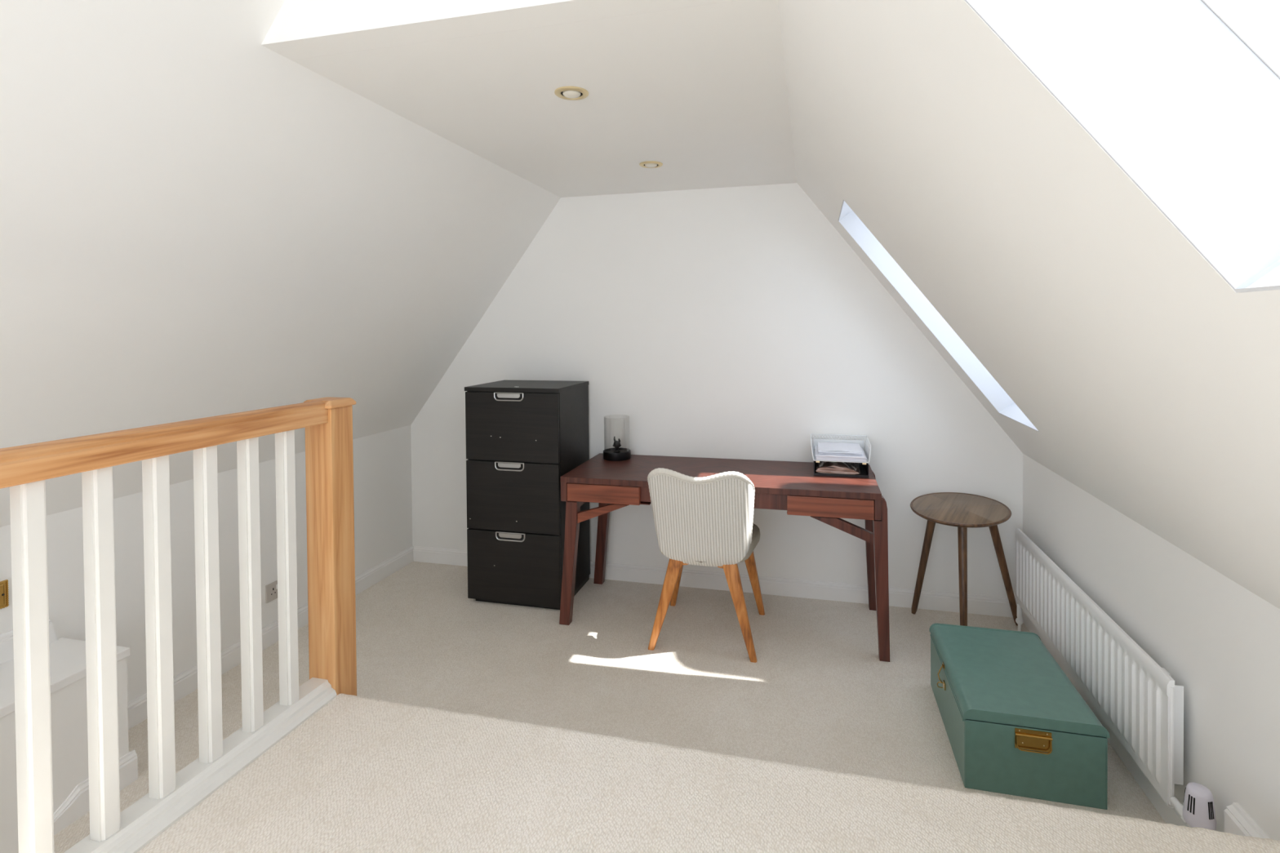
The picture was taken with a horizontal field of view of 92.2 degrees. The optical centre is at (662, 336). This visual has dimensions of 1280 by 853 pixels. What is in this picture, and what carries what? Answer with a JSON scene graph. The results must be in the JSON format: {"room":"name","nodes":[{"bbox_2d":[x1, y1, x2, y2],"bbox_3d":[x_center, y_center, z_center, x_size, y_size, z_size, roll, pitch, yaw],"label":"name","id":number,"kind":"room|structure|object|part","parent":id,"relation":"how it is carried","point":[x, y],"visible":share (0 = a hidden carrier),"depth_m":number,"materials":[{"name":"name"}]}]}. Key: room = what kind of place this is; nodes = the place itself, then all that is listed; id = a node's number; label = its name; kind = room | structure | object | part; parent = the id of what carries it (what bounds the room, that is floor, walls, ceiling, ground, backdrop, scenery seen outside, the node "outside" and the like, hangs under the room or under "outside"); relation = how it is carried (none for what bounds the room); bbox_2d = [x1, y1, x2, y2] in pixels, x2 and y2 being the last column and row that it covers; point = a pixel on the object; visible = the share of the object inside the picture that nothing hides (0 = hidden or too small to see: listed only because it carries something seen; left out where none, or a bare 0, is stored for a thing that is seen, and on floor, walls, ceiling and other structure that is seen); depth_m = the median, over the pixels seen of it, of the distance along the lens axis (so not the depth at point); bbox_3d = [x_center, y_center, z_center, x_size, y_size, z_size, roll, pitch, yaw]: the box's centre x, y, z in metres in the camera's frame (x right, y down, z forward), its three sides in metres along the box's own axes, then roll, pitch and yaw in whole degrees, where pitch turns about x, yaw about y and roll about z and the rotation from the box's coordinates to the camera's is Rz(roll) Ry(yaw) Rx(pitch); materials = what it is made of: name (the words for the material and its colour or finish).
{"room":"home office","nodes":[
{"label":"home office","id":0,"kind":"room"},
{"bbox_2d":[0,657,128,852],"bbox_3d":[-2.427,1.324,0.143,0.309,0.424,4.045,0,1,14],"label":"wall","id":1,"kind":"structure","parent":0,"point":[68,705],"depth_m":1.89,"materials":[{"name":"paint"}]},
{"bbox_2d":[0,637,129,718],"bbox_3d":[-2.423,1.098,0.148,0.314,0.028,4.043,0,1,14],"label":"trim","id":2,"kind":"structure","parent":1,"relation":"on","point":[67,655],"depth_m":1.95,"materials":[{"name":"white paint"}]},
{"bbox_2d":[53,749,137,835],"bbox_3d":[-1.820,1.454,1.946,0.016,0.098,0.291,0,1,14],"label":"baseboard","id":3,"kind":"structure","parent":1,"relation":"attached to","point":[76,805],"depth_m":1.93,"materials":[{"name":"white paint"}]},
{"bbox_2d":[0,425,412,702],"bbox_3d":[-2.408,1.127,1.131,0.120,0.988,6.000,0,1,14],"label":"wall","id":4,"kind":"structure","parent":0,"point":[382,461],"depth_m":2.61,"materials":[{"name":"paint"}]},
{"bbox_2d":[0,579,8,608],"bbox_3d":[-2.138,0.837,1.961,0.012,0.088,0.088,0,1,14],"label":"light switch","id":5,"kind":"object","parent":4,"relation":"attached to","point":[4,601],"visible":1,"depth_m":2.00,"materials":[{"name":"gold metal"}]},
{"bbox_2d":[0,619,57,664],"bbox_3d":[-2.570,1.039,0.178,0.016,0.090,4.015,0,1,14],"label":"baseboard","id":6,"kind":"structure","parent":4,"relation":"attached to","point":[6,649],"depth_m":2.00,"materials":[{"name":"white paint"}]},
{"bbox_2d":[127,546,413,729],"bbox_3d":[-1.860,1.438,3.087,0.016,0.096,1.950,0,1,14],"label":"baseboard","id":7,"kind":"structure","parent":4,"relation":"attached to","point":[186,682],"depth_m":2.92,"materials":[{"name":"white paint"}]},
{"bbox_2d":[265,580,277,603],"bbox_3d":[-1.879,1.237,3.020,0.011,0.086,0.146,0,1,14],"label":"wall socket","id":8,"kind":"object","parent":4,"relation":"attached to","point":[271,589],"visible":0.36,"depth_m":2.97,"materials":[{"name":"beige plastic"}]},
{"bbox_2d":[0,0,560,527],"bbox_3d":[-1.669,-0.537,0.922,2.102,2.675,6.000,0,1,14],"label":"ceiling","id":9,"kind":"structure","parent":0,"point":[197,220],"depth_m":1.96,"materials":[{"name":"paint"}]},
{"bbox_2d":[261,0,735,59],"bbox_3d":[-0.423,-1.274,1.584,1.406,0.922,0.100,0,1,14],"label":"wall","id":10,"kind":"structure","parent":0,"point":[301,28],"depth_m":1.62,"materials":[{"name":"paint"}]},
{"bbox_2d":[290,0,797,197],"bbox_3d":[-0.171,-0.881,2.610,1.486,0.100,2.000,0,1,14],"label":"ceiling","id":11,"kind":"structure","parent":0,"point":[700,91],"depth_m":2.10,"materials":[{"name":"paint"}]},
{"bbox_2d":[554,85,588,100],"bbox_3d":[-0.305,-0.814,2.075,0.114,0.014,0.114,0,1,14],"label":"recessed light","id":12,"kind":"object","parent":11,"relation":"in","point":[568,92],"visible":1,"depth_m":2.06,"materials":[{"name":"gold metal"}]},
{"bbox_3d":[-0.305,-0.814,2.075,0.061,0.014,0.061,0,1,14],"label":"bulb","id":13,"kind":"part","parent":12,"relation":"part of","materials":[{"name":"white glass"}]},
{"bbox_2d":[639,160,662,168],"bbox_3d":[-0.055,-0.831,2.994,0.114,0.014,0.114,0,1,14],"label":"recessed light","id":14,"kind":"object","parent":11,"relation":"in","point":[648,164],"visible":1,"depth_m":2.97,"materials":[{"name":"gold metal"}]},
{"bbox_3d":[-0.055,-0.830,2.994,0.061,0.014,0.061,0,1,14],"label":"bulb","id":15,"kind":"part","parent":14,"relation":"part of","materials":[{"name":"white glass"}]},
{"bbox_2d":[53,561,1165,852],"bbox_3d":[-0.595,1.572,0.697,3.804,0.120,6.000,0,1,14],"label":"floor","id":16,"kind":"structure","parent":0,"point":[818,692],"depth_m":2.68,"materials":[{"name":"carpet"}]},
{"bbox_2d":[464,379,590,609],"bbox_3d":[-0.761,0.871,3.550,0.557,1.198,0.461,0,1,14],"label":"filing cabinet","id":17,"kind":"object","parent":16,"relation":"on","point":[522,437],"visible":0.97,"depth_m":3.34,"materials":[{"name":"black wood"}]},
{"bbox_3d":[-0.830,0.327,3.324,0.176,0.047,0.008,0,1,14],"label":"handle","id":18,"kind":"part","parent":17,"relation":"part of","materials":[{"name":"metal"}]},
{"bbox_2d":[495,393,522,399],"bbox_3d":[-0.830,0.325,3.324,0.160,0.036,0.004,0,1,14],"label":"handle","id":19,"kind":"object","parent":17,"relation":"on","point":[498,396],"depth_m":3.32,"materials":[{"name":"silver metal"}]},
{"bbox_3d":[-0.827,0.705,3.329,0.176,0.047,0.008,0,1,14],"label":"handle","id":20,"kind":"part","parent":17,"relation":"part of","materials":[{"name":"metal"}]},
{"bbox_2d":[496,462,523,470],"bbox_3d":[-0.826,0.703,3.330,0.160,0.036,0.004,0,1,14],"label":"handle","id":21,"kind":"object","parent":17,"relation":"on","point":[500,466],"depth_m":3.33,"materials":[{"name":"silver metal"}]},
{"bbox_3d":[-0.823,1.088,3.335,0.176,0.047,0.008,0,1,14],"label":"handle","id":22,"kind":"part","parent":17,"relation":"part of","materials":[{"name":"metal"}]},
{"bbox_2d":[497,533,524,540],"bbox_3d":[-0.823,1.085,3.336,0.160,0.036,0.004,0,1,14],"label":"handle","id":23,"kind":"object","parent":17,"relation":"on","point":[500,536],"depth_m":3.33,"materials":[{"name":"silver metal"}]},
{"bbox_3d":[-0.816,0.491,3.336,0.548,0.371,0.020,0,1,14],"label":"drawer","id":24,"kind":"part","parent":17,"relation":"part of","materials":[{"name":"black wood"}]},
{"bbox_3d":[-0.812,0.871,3.342,0.548,0.376,0.020,0,1,14],"label":"drawer","id":25,"kind":"part","parent":17,"relation":"part of","materials":[{"name":"black wood"}]},
{"bbox_3d":[-0.809,1.257,3.348,0.548,0.384,0.020,0,1,14],"label":"drawer","id":26,"kind":"part","parent":17,"relation":"part of","materials":[{"name":"black wood"}]},
{"bbox_3d":[-0.766,0.286,3.543,0.557,0.022,0.456,0,1,14],"label":"panel","id":27,"kind":"part","parent":17,"relation":"part of","materials":[{"name":"black wood"}]},
{"bbox_2d":[647,467,764,662],"bbox_3d":[0.224,1.031,3.030,0.512,0.876,0.576,0,1,14],"label":"desk chair","id":28,"kind":"object","parent":16,"relation":"on","point":[708,521],"visible":1,"depth_m":2.82,"materials":[{"name":"white fabric"}]},
{"bbox_3d":[0.022,1.260,2.917,0.169,0.425,0.096,0,1,14],"label":"leg","id":29,"kind":"part","parent":28,"relation":"part of","materials":[{"name":"brown wood"}]},
{"bbox_3d":[0.082,1.264,3.297,0.062,0.405,0.161,-1,1,-36],"label":"leg","id":30,"kind":"part","parent":28,"relation":"part of","materials":[{"name":"brown wood"}]},
{"bbox_3d":[0.172,0.779,2.823,0.452,0.318,0.151,0,1,14],"label":"twisted cord","id":31,"kind":"part","parent":28,"relation":"part of","materials":[{"name":"white fabric"}]},
{"bbox_3d":[0.175,0.841,2.834,0.491,0.480,0.163,0,1,14],"label":"backrest","id":32,"kind":"part","parent":28,"relation":"part of","materials":[{"name":"white fabric"}]},
{"bbox_3d":[0.236,1.012,3.082,0.489,0.114,0.462,0,1,14],"label":"seat","id":33,"kind":"part","parent":28,"relation":"part of","materials":[{"name":"white fabric"}]},
{"bbox_3d":[0.358,1.259,2.841,0.186,0.425,0.058,0,1,35],"label":"leg","id":34,"kind":"part","parent":28,"relation":"part of","materials":[{"name":"brown wood"}]},
{"bbox_3d":[0.474,1.262,3.202,0.161,0.405,0.062,-1,1,-26],"label":"leg","id":35,"kind":"part","parent":28,"relation":"part of","materials":[{"name":"brown wood"}]},
{"bbox_2d":[559,453,889,662],"bbox_3d":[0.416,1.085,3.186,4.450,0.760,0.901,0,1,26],"label":"writing desk","id":36,"kind":"object","parent":16,"relation":"on","point":[792,486],"visible":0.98,"depth_m":3.07,"materials":[{"name":"brown wood"}]},
{"bbox_3d":[-0.432,0.787,3.414,0.030,0.095,0.589,0,1,14],"label":"panel","id":37,"kind":"part","parent":36,"relation":"part of","materials":[{"name":"brown wood"}]},
{"bbox_3d":[-0.474,1.157,3.152,0.104,0.634,0.049,0,1,14],"label":"leg","id":38,"kind":"part","parent":36,"relation":"part of","materials":[{"name":"brown wood"}]},
{"bbox_3d":[-0.354,1.148,3.649,0.104,0.634,0.047,0,1,14],"label":"leg","id":39,"kind":"part","parent":36,"relation":"part of","materials":[{"name":"brown wood"}]},
{"bbox_3d":[-0.295,0.790,3.092,0.380,0.089,0.028,0,1,14],"label":"drawer","id":40,"kind":"part","parent":36,"relation":"part of","materials":[{"name":"brown wood"}]},
{"bbox_2d":[603,435,631,461],"bbox_3d":[-0.263,0.585,3.559,0.160,0.241,0.160,0,1,14],"label":"candle lantern","id":41,"kind":"object","parent":36,"relation":"on","point":[616,454],"visible":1,"depth_m":3.52,"materials":[{"name":"black paint"}]},
{"bbox_2d":[613,435,621,453],"bbox_3d":[-0.262,0.625,3.558,0.042,0.091,0.043,-1,1,-31],"label":"candle holder","id":42,"kind":"object","parent":41,"relation":"on","point":[616,444],"depth_m":3.55,"materials":[{"name":"black paint"}]},
{"bbox_3d":[0.771,0.785,2.832,0.384,0.089,0.028,0,1,14],"label":"drawer","id":43,"kind":"part","parent":36,"relation":"part of","materials":[{"name":"brown wood"}]},
{"bbox_2d":[813,461,868,478],"bbox_3d":[0.928,0.667,3.220,0.266,0.066,0.288,0,1,14],"label":"tray","id":44,"kind":"object","parent":36,"relation":"on","point":[864,468],"visible":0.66,"depth_m":3.10,"materials":[{"name":"black paint"}]},
{"bbox_2d":[815,461,860,475],"bbox_3d":[0.918,0.673,3.215,0.225,0.044,0.256,0,1,14],"label":"paper stack","id":45,"kind":"object","parent":44,"relation":"in","point":[823,467],"visible":0.73,"depth_m":3.12,"materials":[{"name":"paper"}]},
{"bbox_2d":[810,433,871,464],"bbox_3d":[0.928,0.587,3.223,0.297,0.094,0.300,0,1,14],"label":"tray","id":46,"kind":"object","parent":44,"relation":"on","point":[867,450],"visible":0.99,"depth_m":3.34,"materials":[{"name":"white metal"}]},
{"bbox_2d":[815,445,866,462],"bbox_3d":[0.927,0.612,3.215,0.248,0.023,0.271,0,1,14],"label":"paper stack","id":47,"kind":"object","parent":46,"relation":"in","point":[863,458],"visible":0.44,"depth_m":3.10,"materials":[{"name":"white paper"}]},
{"bbox_2d":[817,442,862,455],"bbox_3d":[0.929,0.588,3.231,0.218,0.022,0.235,0,1,14],"label":"paper stack","id":48,"kind":"object","parent":47,"relation":"on","point":[833,448],"visible":1,"depth_m":3.18,"materials":[{"name":"white paper"}]},
{"bbox_3d":[1.115,1.087,3.290,0.068,0.742,0.047,0,1,14],"label":"leg","id":49,"kind":"part","parent":36,"relation":"part of","materials":[{"name":"brown wood"}]},
{"bbox_3d":[1.041,0.777,3.056,0.028,0.090,0.589,0,1,14],"label":"panel","id":50,"kind":"part","parent":36,"relation":"part of","materials":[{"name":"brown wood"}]},
{"bbox_3d":[0.994,1.095,2.794,0.068,0.742,0.049,0,1,14],"label":"leg","id":51,"kind":"part","parent":36,"relation":"part of","materials":[{"name":"brown wood"}]},
{"bbox_2d":[910,492,1017,626],"bbox_3d":[1.439,1.143,2.989,0.487,0.632,0.572,0,1,34],"label":"round stool","id":52,"kind":"object","parent":16,"relation":"on","point":[963,511],"visible":0.96,"depth_m":2.98,"materials":[{"name":"brown wood"}]},
{"bbox_3d":[1.357,1.150,3.175,0.041,0.612,0.150,-1,1,-36],"label":"leg","id":53,"kind":"part","parent":52,"relation":"part of","materials":[{"name":"brown wood"}]},
{"bbox_3d":[1.440,0.839,2.982,0.436,0.023,0.570,0,1,34],"label":"seat","id":54,"kind":"part","parent":52,"relation":"part of","materials":[{"name":"brown wood"}]},
{"bbox_3d":[1.396,1.154,2.857,0.041,0.613,0.172,0,1,23],"label":"leg","id":55,"kind":"part","parent":52,"relation":"part of","materials":[{"name":"brown wood"}]},
{"bbox_3d":[1.700,1.148,3.073,0.197,0.614,0.041,-1,1,-7],"label":"leg","id":56,"kind":"part","parent":52,"relation":"part of","materials":[{"name":"brown wood"}]},
{"bbox_2d":[928,623,1110,809],"bbox_3d":[1.244,1.341,2.248,0.444,0.264,0.610,0,1,14],"label":"trunk","id":57,"kind":"object","parent":16,"relation":"on","point":[1015,724],"visible":1,"depth_m":2.01,"materials":[{"name":"green paint"}]},
{"bbox_3d":[1.257,1.228,2.250,0.414,0.034,0.591,0,1,14],"label":"lid","id":58,"kind":"part","parent":57,"relation":"part of","materials":[{"name":"green paint"}]},
{"bbox_3d":[1.182,1.288,1.962,0.105,0.064,0.003,0,1,14],"label":"handle plate","id":59,"kind":"part","parent":57,"relation":"part of","materials":[{"name":"gold metal"}]},
{"bbox_2d":[136,693,1279,852],"bbox_3d":[-0.309,1.316,-0.367,2.542,0.421,4.056,0,1,14],"label":"floor","id":60,"kind":"structure","parent":0,"point":[360,775],"depth_m":1.41,"materials":[{"name":"carpet"}]},
{"bbox_2d":[0,396,356,852],"bbox_3d":[-1.324,0.867,0.619,0.112,1.306,2.727,0,1,14],"label":"balustrade","id":61,"kind":"object","parent":60,"relation":"on","point":[327,422],"visible":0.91,"depth_m":1.40,"materials":[{"name":"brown wood"}]},
{"bbox_3d":[-1.339,0.247,0.561,0.072,0.066,2.628,0,1,14],"label":"handrail","id":62,"kind":"part","parent":61,"relation":"part of","materials":[{"name":"brown wood"}]},
{"bbox_3d":[-1.327,1.076,0.572,0.090,0.048,2.628,0,1,14],"label":"rail","id":63,"kind":"part","parent":61,"relation":"part of","materials":[{"name":"white paint"}]},
{"bbox_3d":[-1.014,0.856,1.891,0.095,1.283,0.090,0,1,14],"label":"newel post","id":64,"kind":"part","parent":61,"relation":"part of","materials":[{"name":"brown wood"}]},
{"bbox_2d":[410,182,1022,598],"bbox_3d":[0.115,-0.205,3.643,3.904,3.632,0.120,0,1,14],"label":"wall","id":65,"kind":"structure","parent":0,"point":[739,322],"depth_m":3.51,"materials":[{"name":"paint"}]},
{"bbox_2d":[413,546,1017,617],"bbox_3d":[0.112,1.415,3.602,3.571,0.094,0.016,0,1,14],"label":"baseboard","id":66,"kind":"structure","parent":65,"relation":"attached to","point":[900,597],"depth_m":3.45,"materials":[{"name":"white paint"}]},
{"bbox_2d":[777,0,1279,608],"bbox_3d":[0.409,-0.525,0.416,2.183,2.716,6.000,0,1,14],"label":"ceiling","id":67,"kind":"structure","parent":0,"point":[1150,385],"depth_m":1.25,"materials":[{"name":"paint"}]},
{"bbox_2d":[838,200,1039,432],"bbox_3d":[1.288,-0.188,2.723,0.958,1.124,0.533,0,1,14],"label":"window","id":68,"kind":"structure","parent":67,"relation":"attached to","point":[856,228],"depth_m":2.99,"materials":[{"name":"white paint"}]},
{"bbox_2d":[964,0,1279,293],"bbox_3d":[0.368,-0.628,0.525,0.987,1.161,0.595,0,1,14],"label":"window","id":69,"kind":"structure","parent":67,"relation":"attached to","point":[1183,96],"depth_m":0.77,"materials":[{"name":"white glass"}]},
{"bbox_2d":[1022,453,1279,840],"bbox_3d":[1.210,1.129,0.250,0.120,0.950,6.000,0,1,14],"label":"wall","id":70,"kind":"structure","parent":0,"point":[1217,639],"depth_m":1.76,"materials":[{"name":"paint"}]},
{"bbox_2d":[1014,528,1183,808],"bbox_3d":[1.610,0.950,2.333,0.081,1.033,1.488,0,1,13],"label":"panel radiator","id":71,"kind":"object","parent":70,"relation":"attached to","point":[1138,699],"visible":0.99,"depth_m":2.11,"materials":[{"name":"metal"}]},
{"bbox_2d":[1174,684,1183,785],"bbox_3d":[1.482,1.150,1.776,0.036,0.287,0.002,0,1,14],"label":"grille","id":72,"kind":"object","parent":71,"relation":"attached to","point":[1179,690],"depth_m":1.77,"materials":[{"name":"white metal"}]},
{"bbox_2d":[1169,782,1216,831],"bbox_3d":[1.413,1.212,1.596,0.068,0.167,0.198,0,1,14],"label":"valve","id":73,"kind":"object","parent":71,"relation":"attached to","point":[1197,811],"visible":0.87,"depth_m":1.58,"materials":[{"name":"white plastic"}]},
{"bbox_2d":[1022,609,1186,826],"bbox_3d":[1.663,1.421,2.391,0.016,0.094,1.635,0,1,14],"label":"baseboard","id":74,"kind":"structure","parent":70,"relation":"attached to","point":[1170,815],"depth_m":2.09,"materials":[{"name":"white paint"}]},
{"bbox_2d":[1223,802,1270,839],"bbox_3d":[1.424,1.241,1.442,0.030,0.092,0.276,0,1,14],"label":"baseboard","id":75,"kind":"structure","parent":70,"relation":"attached to","point":[1237,821],"depth_m":1.53,"materials":[{"name":"white paint"}]}
]}

